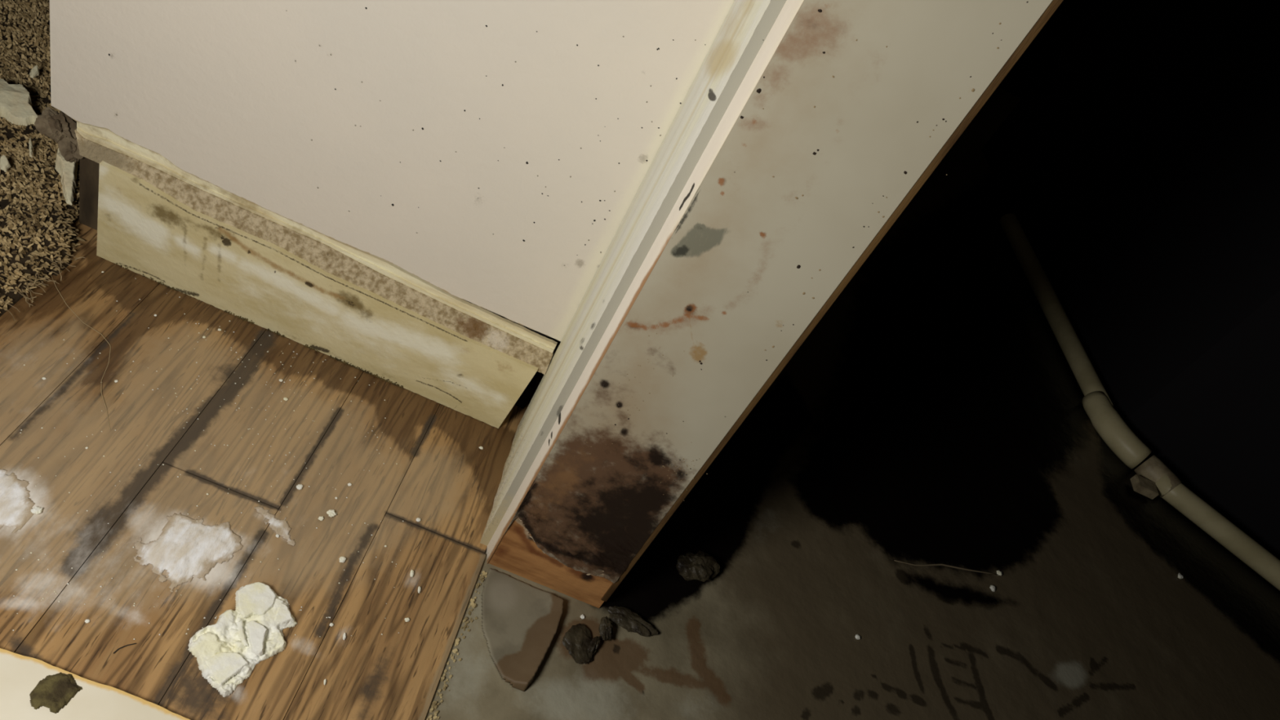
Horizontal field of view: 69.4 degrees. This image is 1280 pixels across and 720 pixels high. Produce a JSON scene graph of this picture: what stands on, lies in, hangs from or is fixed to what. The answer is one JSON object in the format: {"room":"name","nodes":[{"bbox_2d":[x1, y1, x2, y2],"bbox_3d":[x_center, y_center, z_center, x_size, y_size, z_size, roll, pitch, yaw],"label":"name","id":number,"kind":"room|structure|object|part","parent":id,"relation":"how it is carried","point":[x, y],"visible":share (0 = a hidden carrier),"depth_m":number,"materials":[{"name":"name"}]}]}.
{"room":"damaged room","nodes":[
{"label":"damaged room","id":0,"kind":"room"},
{"bbox_2d":[34,0,734,374],"bbox_3d":[-0.141,-0.437,0.652,0.541,0.972,0.124,24,40,-8],"label":"wall","id":1,"kind":"structure","parent":0,"point":[426,157],"depth_m":0.81,"materials":[{"name":"beige paint"}]},
{"bbox_2d":[79,156,99,230],"bbox_3d":[-0.521,-0.218,0.936,0.040,0.174,0.085,24,40,-8],"label":"trim","id":2,"kind":"structure","parent":1,"relation":"attached to","point":[89,169],"depth_m":0.93,"materials":[{"name":"brown wood"}]},
{"bbox_2d":[96,160,537,428],"bbox_3d":[-0.323,-0.056,0.935,0.451,0.118,0.015,24,40,-8],"label":"baseboard","id":3,"kind":"structure","parent":1,"relation":"attached to","point":[142,229],"depth_m":0.93,"materials":[{"name":"paint"}]},
{"bbox_2d":[514,371,539,408],"bbox_3d":[-0.324,-0.072,1.017,0.457,0.035,0.070,24,40,-8],"label":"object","id":4,"kind":"structure","parent":1,"relation":"attached to","point":[522,401],"depth_m":1.02,"materials":[{"name":"black"}]},
{"bbox_2d":[480,0,1063,608],"bbox_3d":[0.072,-0.157,0.614,0.111,0.984,0.231,-7,53,-37],"label":"door frame","id":5,"kind":"structure","parent":1,"relation":"attached to","point":[805,131],"depth_m":0.62,"materials":[{"name":"white wood"}]},
{"bbox_3d":[0.052,-0.196,0.641,0.013,0.984,0.160,24,40,-8],"label":"panel","id":6,"kind":"part","parent":5,"relation":"part of","materials":[{"name":"white paint"}]},
{"bbox_2d":[0,87,1279,719],"bbox_3d":[0.685,-0.014,1.635,4.680,0.035,2.480,24,40,-8],"label":"floor","id":7,"kind":"structure","parent":0,"point":[935,413],"depth_m":0.97,"materials":[{"name":"wood"}]},
{"bbox_2d":[0,469,35,533],"bbox_3d":[-0.508,0.110,0.741,0.040,0.002,0.068,-2,50,-33],"label":"powder","id":8,"kind":"object","parent":7,"relation":"on","point":[15,505],"visible":1,"depth_m":0.74,"materials":[{"name":"white"}]},
{"bbox_2d":[31,506,42,514],"bbox_3d":[-0.485,0.121,0.743,0.008,0.004,0.008,24,40,-8],"label":"crumb","id":9,"kind":"object","parent":7,"relation":"on","point":[37,510],"visible":1,"depth_m":0.74,"materials":[{"name":"white paint"}]},
{"bbox_2d":[0,0,84,320],"bbox_3d":[-0.941,-0.347,0.922,0.908,0.028,0.888,24,40,-8],"label":"carpet","id":10,"kind":"object","parent":7,"relation":"on","point":[38,233],"visible":0.35,"depth_m":0.94,"materials":[{"name":"brown carpet"}]},
{"bbox_2d":[0,155,10,172],"bbox_3d":[-0.642,-0.200,0.934,0.010,0.009,0.020,-12,56,-39],"label":"scrap","id":11,"kind":"object","parent":10,"relation":"on","point":[5,165],"visible":1,"depth_m":0.93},
{"bbox_2d":[0,78,37,126],"bbox_3d":[-0.668,-0.276,0.989,0.045,0.019,0.058,-4,51,-35],"label":"scrap","id":12,"kind":"object","parent":10,"relation":"on","point":[15,104],"visible":0.95,"depth_m":0.98,"materials":[{"name":"beige paper"}]},
{"bbox_2d":[28,137,33,157],"bbox_3d":[-0.634,-0.223,0.963,0.004,0.009,0.026,-2,50,-33],"label":"scrap","id":13,"kind":"object","parent":10,"relation":"on","point":[31,147],"visible":1,"depth_m":0.96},
{"bbox_2d":[29,65,39,78],"bbox_3d":[-0.680,-0.325,1.040,0.008,0.008,0.017,24,40,-8],"label":"scrap","id":14,"kind":"object","parent":10,"relation":"on","point":[35,72],"visible":1,"depth_m":1.04,"materials":[{"name":"beige paper"}]},
{"bbox_2d":[55,147,78,205],"bbox_3d":[-0.590,-0.192,0.950,0.020,0.020,0.076,2,48,-30],"label":"scrap","id":15,"kind":"object","parent":10,"relation":"on","point":[68,171],"visible":0.86,"depth_m":0.95,"materials":[{"name":"beige paper"}]},
{"bbox_2d":[50,275,111,430],"bbox_3d":[-0.511,-0.013,0.866,0.026,0.002,0.198,-13,57,-40],"label":"long hair","id":16,"kind":"object","parent":7,"relation":"on","point":[51,275],"visible":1,"depth_m":0.87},
{"bbox_2d":[0,648,190,719],"bbox_3d":[-0.331,0.298,0.649,0.359,0.013,0.096,24,40,-8],"label":"board","id":17,"kind":"object","parent":7,"relation":"on","point":[31,688],"visible":1,"depth_m":0.66,"materials":[{"name":"beige paint"}]},
{"bbox_2d":[113,643,136,653],"bbox_3d":[-0.392,0.218,0.703,0.016,0.001,0.002,-20,61,-43],"label":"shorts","id":18,"kind":"object","parent":7,"relation":"on","point":[132,643],"visible":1,"depth_m":0.70,"materials":[{"name":"black"}]},
{"bbox_2d":[133,512,243,592],"bbox_3d":[-0.378,0.155,0.775,0.066,0.003,0.076,36,40,6],"label":"powder","id":19,"kind":"object","parent":7,"relation":"on","point":[186,547],"visible":1,"depth_m":0.77,"materials":[{"name":"white"}]},
{"bbox_2d":[12,293,403,639],"bbox_3d":[-0.388,0.073,0.854,0.328,0.001,0.396,7,46,-26],"label":"plaster grit","id":20,"kind":"object","parent":7,"relation":"on","point":[166,293],"visible":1,"depth_m":0.84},
{"bbox_2d":[187,582,297,697],"bbox_3d":[-0.317,0.219,0.741,0.064,0.010,0.091,34,40,4],"label":"chunk","id":21,"kind":"object","parent":7,"relation":"on","point":[227,651],"visible":1,"depth_m":0.74,"materials":[{"name":"white paint"}]},
{"bbox_2d":[253,506,295,546],"bbox_3d":[-0.321,0.145,0.822,0.052,0.001,0.018,38,40,9],"label":"powder","id":22,"kind":"object","parent":7,"relation":"on","point":[281,527],"visible":1,"depth_m":0.82,"materials":[{"name":"white"}]},
{"bbox_2d":[296,484,302,489],"bbox_3d":[-0.314,0.117,0.853,0.006,0.003,0.006,24,40,-8],"label":"crumb","id":23,"kind":"object","parent":7,"relation":"on","point":[299,486],"visible":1,"depth_m":0.85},
{"bbox_2d":[326,509,336,517],"bbox_3d":[-0.282,0.141,0.848,0.008,0.004,0.008,-22,62,-44],"label":"crumb","id":24,"kind":"object","parent":7,"relation":"on","point":[331,513],"visible":1,"depth_m":0.85,"materials":[{"name":"white paint"}]},
{"bbox_2d":[338,556,346,563],"bbox_3d":[-0.265,0.177,0.822,0.006,0.003,0.006,24,40,-8],"label":"crumb","id":25,"kind":"object","parent":7,"relation":"on","point":[342,559],"visible":1,"depth_m":0.82,"materials":[{"name":"white paint"}]},
{"bbox_2d":[409,569,413,577],"bbox_3d":[-0.207,0.194,0.840,0.004,0.003,0.008,24,40,-8],"label":"crumb","id":26,"kind":"object","parent":7,"relation":"on","point":[411,573],"visible":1,"depth_m":0.84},
{"bbox_2d":[426,570,487,719],"bbox_3d":[-0.159,0.251,0.819,0.015,0.004,0.157,24,40,-8],"label":"crumbs","id":27,"kind":"object","parent":7,"relation":"on","point":[434,705],"visible":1,"depth_m":0.81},
{"bbox_2d":[480,568,563,691],"bbox_3d":[-0.114,0.244,0.845,0.079,0.012,0.104,24,40,-8],"label":"shard","id":28,"kind":"object","parent":7,"relation":"on","point":[521,620],"visible":1,"depth_m":0.85},
{"bbox_2d":[562,623,595,664],"bbox_3d":[-0.055,0.266,0.863,0.032,0.008,0.038,-10,55,-38],"label":"rock","id":29,"kind":"object","parent":7,"relation":"on","point":[577,639],"visible":1,"depth_m":0.86,"materials":[{"name":"stone"}]},
{"bbox_2d":[587,635,600,653],"bbox_3d":[-0.043,0.268,0.866,0.009,0.011,0.024,32,40,1],"label":"scrap","id":30,"kind":"object","parent":7,"relation":"on","point":[594,643],"visible":1,"depth_m":0.86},
{"bbox_2d":[598,616,613,640],"bbox_3d":[-0.032,0.257,0.881,0.013,0.015,0.026,15,43,-19],"label":"scrap","id":31,"kind":"object","parent":7,"relation":"on","point":[605,628],"visible":1,"depth_m":0.88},
{"bbox_2d":[608,605,657,636],"bbox_3d":[-0.007,0.256,0.901,0.054,0.010,0.023,24,40,-8],"label":"scrap","id":32,"kind":"object","parent":7,"relation":"on","point":[624,617],"visible":1,"depth_m":0.90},
{"bbox_2d":[675,551,719,582],"bbox_3d":[0.061,0.217,0.974,0.048,0.021,0.037,-16,59,-41],"label":"rock","id":33,"kind":"object","parent":7,"relation":"on","point":[700,566],"visible":1,"depth_m":0.96,"materials":[{"name":"stone"}]},
{"bbox_2d":[855,634,860,639],"bbox_3d":[0.238,0.302,1.010,0.006,0.003,0.006,24,40,-8],"label":"crumb","id":34,"kind":"object","parent":7,"relation":"on","point":[857,637],"visible":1,"depth_m":1.01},
{"bbox_2d":[893,560,997,574],"bbox_3d":[0.380,0.256,1.145,0.162,0.002,0.007,11,44,-23],"label":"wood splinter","id":35,"kind":"object","parent":7,"relation":"on","point":[940,564],"visible":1,"depth_m":1.15,"materials":[{"name":"brown"}]},
{"bbox_2d":[989,585,995,591],"bbox_3d":[0.440,0.284,1.152,0.008,0.005,0.008,24,40,-8],"label":"crumb","id":36,"kind":"object","parent":7,"relation":"on","point":[992,587],"visible":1,"depth_m":1.15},
{"bbox_2d":[996,569,1002,575],"bbox_3d":[0.457,0.271,1.177,0.008,0.005,0.008,-4,51,-35],"label":"crumb","id":37,"kind":"object","parent":7,"relation":"on","point":[998,572],"visible":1,"depth_m":1.18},
{"bbox_2d":[1000,213,1279,591],"bbox_3d":[0.856,0.112,1.560,0.304,0.043,1.068,-3,50,-34],"label":"drain pipe","id":38,"kind":"object","parent":7,"relation":"on","point":[1153,478],"visible":1,"depth_m":1.48,"materials":[{"name":"beige plastic"}]},
{"bbox_2d":[1177,573,1182,578],"bbox_3d":[0.779,0.312,1.333,0.008,0.005,0.008,-14,57,-40],"label":"crumb","id":39,"kind":"object","parent":7,"relation":"on","point":[1180,576],"visible":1,"depth_m":1.33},
{"bbox_2d":[998,0,1098,98],"bbox_3d":[1.028,-1.446,2.059,1.008,1.624,0.110,24,40,-8],"label":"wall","id":40,"kind":"structure","parent":0,"point":[1070,14],"depth_m":2.48,"materials":[{"name":"black"}]},
{"bbox_2d":[981,0,1279,559],"bbox_3d":[1.400,-0.318,1.117,0.508,1.604,1.850,-6,52,-36],"label":"wall","id":41,"kind":"structure","parent":0,"point":[1140,169],"depth_m":1.57,"materials":[{"name":"black"}]}
]}

